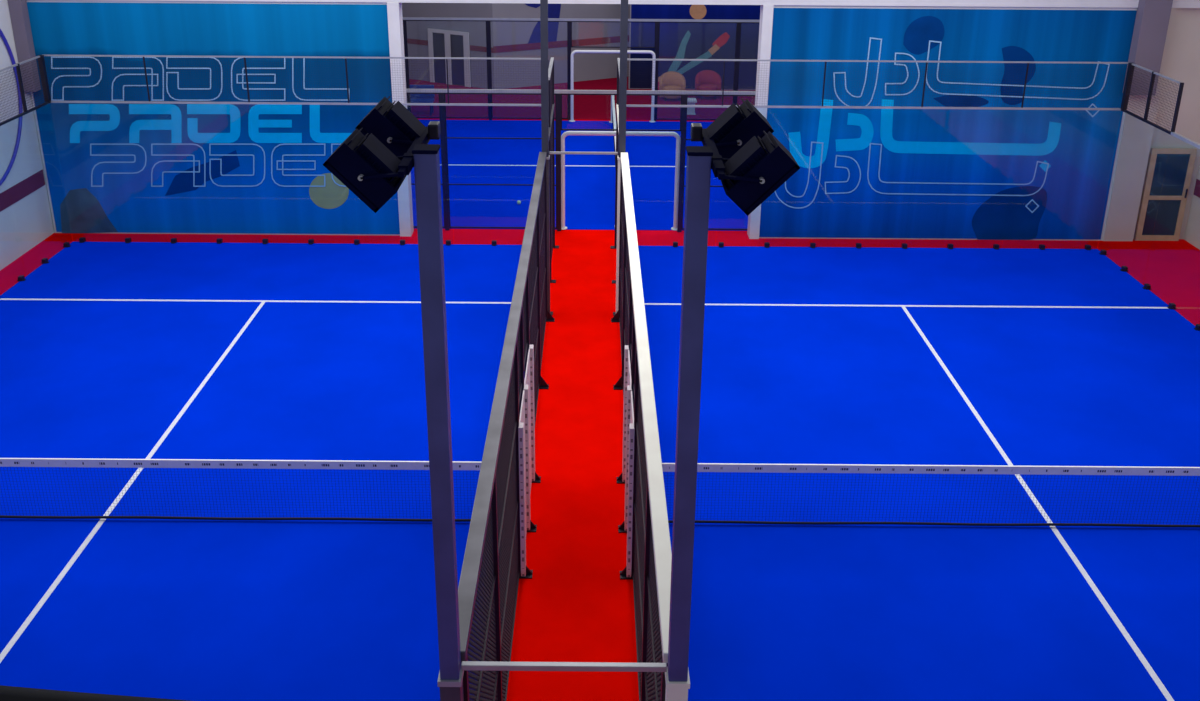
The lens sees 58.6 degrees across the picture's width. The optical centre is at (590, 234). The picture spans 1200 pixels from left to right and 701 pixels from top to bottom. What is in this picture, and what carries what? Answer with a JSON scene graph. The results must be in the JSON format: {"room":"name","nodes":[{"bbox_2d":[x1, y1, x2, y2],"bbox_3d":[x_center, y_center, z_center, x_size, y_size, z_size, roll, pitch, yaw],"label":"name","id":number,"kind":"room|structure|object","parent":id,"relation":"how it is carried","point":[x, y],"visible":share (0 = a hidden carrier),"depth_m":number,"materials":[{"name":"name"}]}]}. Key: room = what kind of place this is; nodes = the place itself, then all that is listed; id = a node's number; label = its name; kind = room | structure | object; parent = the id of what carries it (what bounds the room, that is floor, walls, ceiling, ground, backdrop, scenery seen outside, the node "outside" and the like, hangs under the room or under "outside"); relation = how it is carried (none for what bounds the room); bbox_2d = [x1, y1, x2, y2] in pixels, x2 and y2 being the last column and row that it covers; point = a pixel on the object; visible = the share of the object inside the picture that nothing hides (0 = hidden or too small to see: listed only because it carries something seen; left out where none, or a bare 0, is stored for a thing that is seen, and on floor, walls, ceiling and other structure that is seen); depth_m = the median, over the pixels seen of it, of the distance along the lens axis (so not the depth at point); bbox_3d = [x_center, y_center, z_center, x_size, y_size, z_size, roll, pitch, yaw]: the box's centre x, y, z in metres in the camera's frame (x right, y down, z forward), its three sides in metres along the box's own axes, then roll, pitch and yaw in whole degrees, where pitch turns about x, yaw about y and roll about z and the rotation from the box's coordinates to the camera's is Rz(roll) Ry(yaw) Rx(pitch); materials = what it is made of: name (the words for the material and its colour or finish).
{"room":"sports hall","nodes":[
{"label":"sports hall","id":0,"kind":"room"},
{"bbox_2d":[0,0,54,269],"bbox_3d":[-11.956,0.716,11.863,0.280,6.400,22.960,0,20,0],"label":"wall","id":1,"kind":"structure","parent":0,"point":[27,222],"depth_m":21.94,"materials":[{"name":"white paint"}]},
{"bbox_2d":[0,29,22,185],"bbox_3d":[-11.740,-2.505,20.152,0.070,3.790,3.790,0,20,0],"label":"ring","id":2,"kind":"object","parent":1,"relation":"attached to","point":[3,37],"visible":0.87,"depth_m":21.73,"materials":[{"name":"blue paint"}]},
{"bbox_2d":[0,169,44,211],"bbox_3d":[-11.821,2.570,12.354,0.015,0.340,22.640,0,20,0],"label":"trim","id":3,"kind":"structure","parent":1,"relation":"attached to","point":[10,196],"depth_m":22.11,"materials":[{"name":"purple paint"}]},
{"bbox_2d":[8,0,40,91],"bbox_3d":[-11.623,-4.501,21.733,0.260,3.200,0.220,0,20,0],"label":"trim","id":4,"kind":"structure","parent":1,"relation":"attached to","point":[18,9],"depth_m":21.84,"materials":[{"name":"paint"}]},
{"bbox_2d":[26,0,399,234],"bbox_3d":[-7.956,-2.428,22.761,7.600,5.050,0.288,0,20,0],"label":"wall","id":5,"kind":"structure","parent":0,"point":[81,1],"depth_m":21.79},
{"bbox_2d":[27,2,399,233],"bbox_3d":[-7.937,-2.342,22.622,7.540,5.018,0.026,0,20,0],"label":"wall mural","id":6,"kind":"object","parent":5,"relation":"attached to","point":[111,167],"visible":0.91,"depth_m":22.59},
{"bbox_2d":[387,2,413,236],"bbox_3d":[-4.036,-2.390,22.730,0.240,5.050,0.360,0,20,0],"label":"trim","id":7,"kind":"structure","parent":5,"relation":"attached to","point":[394,10],"depth_m":22.29,"materials":[{"name":"white paint"}]},
{"bbox_2d":[402,3,493,88],"bbox_3d":[-6.250,-8.649,38.523,6.717,6.200,0.250,11,22,28],"label":"wall","id":8,"kind":"structure","parent":0,"point":[418,30],"depth_m":38.08,"materials":[{"name":"white paint"}]},
{"bbox_2d":[428,28,470,86],"bbox_3d":[-5.077,-6.350,38.425,1.800,1.950,0.080,11,22,28],"label":"door","id":9,"kind":"structure","parent":8,"relation":"in","point":[441,43],"depth_m":38.38,"materials":[{"name":"white paint"}]},
{"bbox_2d":[407,38,492,52],"bbox_3d":[-6.327,-7.018,38.980,6.717,0.180,0.020,11,22,28],"label":"trim","id":10,"kind":"structure","parent":8,"relation":"attached to","point":[410,41],"depth_m":38.75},
{"bbox_2d":[492,3,629,88],"bbox_3d":[-0.471,-8.591,38.468,6.756,6.200,0.250,-10,22,-26],"label":"wall","id":11,"kind":"structure","parent":0,"point":[587,66],"depth_m":38.53,"materials":[{"name":"white paint"}]},
{"bbox_2d":[524,3,560,42],"bbox_3d":[-1.711,-7.606,37.962,1.565,1.770,0.010,-10,22,-26],"label":"wall mural","id":12,"kind":"object","parent":11,"relation":"attached to","point":[553,9],"depth_m":38.08},
{"bbox_2d":[493,35,628,52],"bbox_3d":[-0.418,-6.982,38.915,6.756,0.230,0.020,-10,22,-26],"label":"trim","id":13,"kind":"structure","parent":11,"relation":"attached to","point":[579,42],"depth_m":38.51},
{"bbox_2d":[0,76,1199,700],"bbox_3d":[-0.128,0.588,22.407,32.000,0.306,45.000,0,20,0],"label":"floor","id":14,"kind":"structure","parent":0,"point":[575,606],"depth_m":16.88,"materials":[{"name":"red carpet"}]},
{"bbox_2d":[0,241,521,700],"bbox_3d":[-6.069,3.581,13.443,10.170,0.016,20.157,0,20,0],"label":"court","id":15,"kind":"object","parent":14,"relation":"on","point":[109,350],"visible":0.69,"depth_m":14.81,"materials":[{"name":"blue carpet"}]},
{"bbox_2d":[0,55,70,280],"bbox_3d":[-11.094,-0.708,19.366,0.140,4.019,6.057,0,20,0],"label":"fence","id":16,"kind":"object","parent":15,"relation":"on","point":[41,62],"visible":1,"depth_m":20.97,"materials":[{"name":"black metal"}]},
{"bbox_2d":[0,458,481,521],"bbox_3d":[-6.076,3.152,13.259,10.070,0.912,0.200,0,20,0],"label":"net","id":17,"kind":"object","parent":15,"relation":"on","point":[4,462],"visible":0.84,"depth_m":13.15,"materials":[{"name":"fabric"}]},
{"bbox_2d":[42,54,548,245],"bbox_3d":[-5.977,-1.698,22.239,10.234,4.019,0.140,0,20,0],"label":"fence","id":18,"kind":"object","parent":14,"relation":"on","point":[81,239],"depth_m":21.77,"materials":[{"name":"metal"}]},
{"bbox_2d":[323,96,463,700],"bbox_3d":[-1.083,2.455,6.885,0.584,6.606,0.960,0,20,0],"label":"floodlight mast","id":19,"kind":"object","parent":14,"relation":"on","point":[376,158],"visible":0.99,"depth_m":5.97,"materials":[{"name":"metal"}]},
{"bbox_2d":[461,661,666,671],"bbox_3d":[-0.168,2.739,6.771,1.300,0.040,0.040,0,20,0],"label":"bar","id":20,"kind":"object","parent":19,"relation":"attached to","point":[465,665],"visible":1,"depth_m":6.75,"materials":[{"name":"metal"}]},
{"bbox_2d":[410,85,434,115],"bbox_3d":[-5.475,-4.288,34.200,0.900,0.900,0.550,0,20,0],"label":"bench","id":21,"kind":"object","parent":14,"relation":"on","point":[427,97],"visible":0.46,"depth_m":34.26,"materials":[{"name":"blue plastic"}]},
{"bbox_2d":[458,152,554,700],"bbox_3d":[-0.822,2.098,13.079,0.317,3.120,12.150,0,20,0],"label":"fence","id":22,"kind":"object","parent":14,"relation":"on","point":[494,561],"visible":0.98,"depth_m":10.84,"materials":[{"name":"metal"}]},
{"bbox_2d":[540,0,551,314],"bbox_3d":[-0.954,-1.546,18.103,0.542,6.606,0.960,0,20,0],"label":"floodlight mast","id":23,"kind":"object","parent":14,"relation":"on","point":[543,3],"visible":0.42,"depth_m":18.05,"materials":[{"name":"metal"}]},
{"bbox_2d":[549,151,617,154],"bbox_3d":[-0.120,-1.396,18.365,1.176,0.040,0.040,0,20,0],"label":"bar","id":24,"kind":"object","parent":23,"relation":"attached to","point":[550,152],"visible":1,"depth_m":18.34,"materials":[{"name":"metal"}]},
{"bbox_2d":[548,57,558,314],"bbox_3d":[-0.749,-1.045,20.500,0.160,4.055,3.640,0,20,0],"label":"fence","id":25,"kind":"object","parent":14,"relation":"on","point":[551,65],"visible":0.48,"depth_m":21.50,"materials":[{"name":"metal"}]},
{"bbox_2d":[411,120,747,230],"bbox_3d":[0.659,-1.830,28.739,19.200,0.016,10.280,0,20,0],"label":"court","id":26,"kind":"object","parent":14,"relation":"on","point":[589,178],"visible":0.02,"depth_m":27.64,"materials":[{"name":"blue carpet"}]},
{"bbox_2d":[569,50,655,121],"bbox_3d":[0.686,-4.593,33.147,2.720,2.235,0.200,0,20,0],"label":"frame","id":27,"kind":"object","parent":26,"relation":"on","point":[574,51],"visible":1,"depth_m":32.89,"materials":[{"name":"white paint"}]},
{"bbox_2d":[609,95,615,170],"bbox_3d":[0.662,-2.277,28.575,0.200,0.932,10.150,0,20,0],"label":"net","id":28,"kind":"object","parent":26,"relation":"on","point":[613,116],"visible":0.44,"depth_m":30.90,"materials":[{"name":"white paint"}]},
{"bbox_2d":[561,131,679,229],"bbox_3d":[0.646,-1.180,23.578,2.720,2.235,0.200,0,20,0],"label":"frame","id":29,"kind":"object","parent":26,"relation":"on","point":[567,133],"visible":0.94,"depth_m":23.32,"materials":[{"name":"white paint"}]},
{"bbox_2d":[406,89,754,231],"bbox_3d":[0.489,-1.568,23.291,15.600,3.180,0.070,0,20,0],"label":"fence","id":30,"kind":"object","parent":14,"relation":"on","point":[558,94],"visible":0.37,"depth_m":23.03,"materials":[{"name":"metal"}]},
{"bbox_2d":[403,17,759,120],"bbox_3d":[0.530,-5.075,33.125,15.600,3.180,0.070,0,20,0],"label":"fence","id":31,"kind":"object","parent":14,"relation":"on","point":[569,21],"visible":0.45,"depth_m":32.78,"materials":[{"name":"metal"}]},
{"bbox_2d":[610,58,619,315],"bbox_3d":[0.511,-1.035,20.498,0.160,4.055,3.640,0,20,0],"label":"fence","id":32,"kind":"object","parent":14,"relation":"on","point":[618,59],"visible":0.23,"depth_m":21.94,"materials":[{"name":"metal"}]},
{"bbox_2d":[614,0,627,314],"bbox_3d":[0.716,-1.533,18.100,0.542,6.606,0.960,0,20,0],"label":"floodlight mast","id":33,"kind":"object","parent":14,"relation":"on","point":[624,3],"visible":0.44,"depth_m":18.01,"materials":[{"name":"grey metal"}]},
{"bbox_2d":[611,152,671,700],"bbox_3d":[0.515,2.108,13.077,0.317,3.120,12.150,0,20,0],"label":"fence","id":34,"kind":"object","parent":14,"relation":"on","point":[646,526],"visible":0.99,"depth_m":10.94,"materials":[{"name":"grey metal"}]},
{"bbox_2d":[659,71,685,100],"bbox_3d":[2.785,-5.038,36.467,0.898,0.906,0.810,0,20,0],"label":"armchair","id":35,"kind":"object","parent":14,"relation":"on","point":[666,83],"visible":0.74,"depth_m":36.51,"materials":[{"name":"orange fabric"}]},
{"bbox_2d":[687,98,696,114],"bbox_3d":[3.175,-4.144,34.614,0.480,0.460,0.480,0,20,0],"label":"side table","id":36,"kind":"object","parent":14,"relation":"on","point":[690,110],"visible":0.5,"depth_m":34.46,"materials":[{"name":"white paint"}]},
{"bbox_2d":[695,70,721,99],"bbox_3d":[4.036,-5.130,36.748,0.898,0.906,0.810,0,20,0],"label":"armchair","id":37,"kind":"object","parent":14,"relation":"on","point":[705,82],"visible":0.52,"depth_m":36.76,"materials":[{"name":"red fabric"}]},
{"bbox_2d":[665,99,799,700],"bbox_3d":[0.751,2.468,6.883,0.584,6.606,0.960,0,20,0],"label":"floodlight mast","id":38,"kind":"object","parent":14,"relation":"on","point":[740,147],"visible":0.99,"depth_m":5.96,"materials":[{"name":"black metal"}]},
{"bbox_2d":[626,59,1129,249],"bbox_3d":[5.753,-1.613,22.220,10.234,4.019,0.140,0,20,0],"label":"fence","id":39,"kind":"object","parent":14,"relation":"on","point":[675,244],"depth_m":21.73,"materials":[{"name":"metal"}]},
{"bbox_2d":[638,246,1199,700],"bbox_3d":[5.740,3.667,13.424,10.170,0.016,20.157,0,20,0],"label":"court","id":40,"kind":"object","parent":14,"relation":"on","point":[817,355],"visible":0.74,"depth_m":14.47,"materials":[{"name":"blue carpet"}]},
{"bbox_2d":[662,463,1199,527],"bbox_3d":[5.753,3.238,13.241,10.070,0.912,0.200,0,20,0],"label":"net","id":41,"kind":"object","parent":40,"relation":"on","point":[667,467],"visible":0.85,"depth_m":13.14,"materials":[{"name":"fabric"}]},
{"bbox_2d":[1099,63,1199,330],"bbox_3d":[10.845,-0.548,19.332,0.140,4.019,6.057,0,20,0],"label":"fence","id":42,"kind":"object","parent":40,"relation":"on","point":[1130,70],"visible":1,"depth_m":20.68,"materials":[{"name":"black metal"}]},
{"bbox_2d":[628,4,755,89],"bbox_3d":[4.968,-8.128,37.273,7.180,6.200,0.300,0,20,0],"label":"wall","id":43,"kind":"structure","parent":0,"point":[630,4],"depth_m":37.90,"materials":[{"name":"white paint"}]},
{"bbox_2d":[630,4,760,88],"bbox_3d":[4.886,-7.779,37.216,6.940,5.620,0.022,0,20,0],"label":"wall mural","id":44,"kind":"object","parent":43,"relation":"attached to","point":[676,40],"visible":0.59,"depth_m":37.59},
{"bbox_2d":[759,5,1176,240],"bbox_3d":[7.803,-2.943,22.495,8.190,6.400,0.320,0,20,0],"label":"wall","id":45,"kind":"structure","parent":0,"point":[1136,138],"depth_m":22.78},
{"bbox_2d":[747,5,773,238],"bbox_3d":[3.599,-2.335,22.718,0.210,5.050,0.360,0,20,0],"label":"trim","id":46,"kind":"structure","parent":45,"relation":"attached to","point":[766,11],"depth_m":22.18,"materials":[{"name":"white paint"}]},
{"bbox_2d":[759,8,1136,239],"bbox_3d":[7.453,-2.240,22.596,7.480,4.977,0.023,0,20,0],"label":"wall mural","id":47,"kind":"object","parent":45,"relation":"attached to","point":[862,173],"visible":0.91,"depth_m":22.57},
{"bbox_2d":[1123,0,1172,95],"bbox_3d":[11.382,-4.369,21.647,0.550,3.100,0.270,0,20,0],"label":"trim","id":48,"kind":"structure","parent":45,"relation":"attached to","point":[1152,16],"depth_m":21.68,"materials":[{"name":"paint"}]},
{"bbox_2d":[1133,8,1199,238],"bbox_3d":[12.498,-2.953,22.610,1.200,6.400,0.260,0,20,0],"label":"wall","id":49,"kind":"structure","parent":0,"point":[1183,58],"depth_m":22.45,"materials":[{"name":"white paint"}]},
{"bbox_2d":[104,0,1199,7],"bbox_3d":[0.114,-5.381,21.667,26.400,1.350,0.380,0,20,0],"label":"trim","id":50,"kind":"structure","parent":49,"relation":"attached to","point":[969,3],"depth_m":21.69,"materials":[{"name":"white paint"}]},
{"bbox_2d":[1134,148,1196,240],"bbox_3d":[12.439,-0.850,23.141,0.950,2.080,0.152,0,20,0],"label":"door","id":51,"kind":"structure","parent":49,"relation":"in","point":[1169,172],"depth_m":23.12,"materials":[{"name":"metal"}]},
{"bbox_2d":[1184,162,1199,249],"bbox_3d":[13.204,0.882,11.871,0.300,6.400,23.060,0,20,0],"label":"wall","id":52,"kind":"structure","parent":0,"point":[1192,233],"depth_m":23.15,"materials":[{"name":"white paint"}]},
{"bbox_2d":[1194,179,1199,197],"bbox_3d":[13.033,2.792,12.393,0.015,0.350,22.760,0,20,0],"label":"trim","id":53,"kind":"structure","parent":52,"relation":"attached to","point":[1197,185],"depth_m":23.01,"materials":[{"name":"purple paint"}]},
{"bbox_3d":[-0.173,1.932,0.192,12.000,0.300,2.250,0,20,0],"label":"floor","id":54,"kind":"structure","parent":0,"visible":0},
{"bbox_2d":[0,685,191,700],"bbox_3d":[-0.163,0.829,1.052,3.400,1.200,0.450,0,20,0],"label":"railing","id":55,"kind":"object","parent":54,"relation":"on","point":[7,693],"visible":1,"depth_m":1.15,"materials":[{"name":"metal"}]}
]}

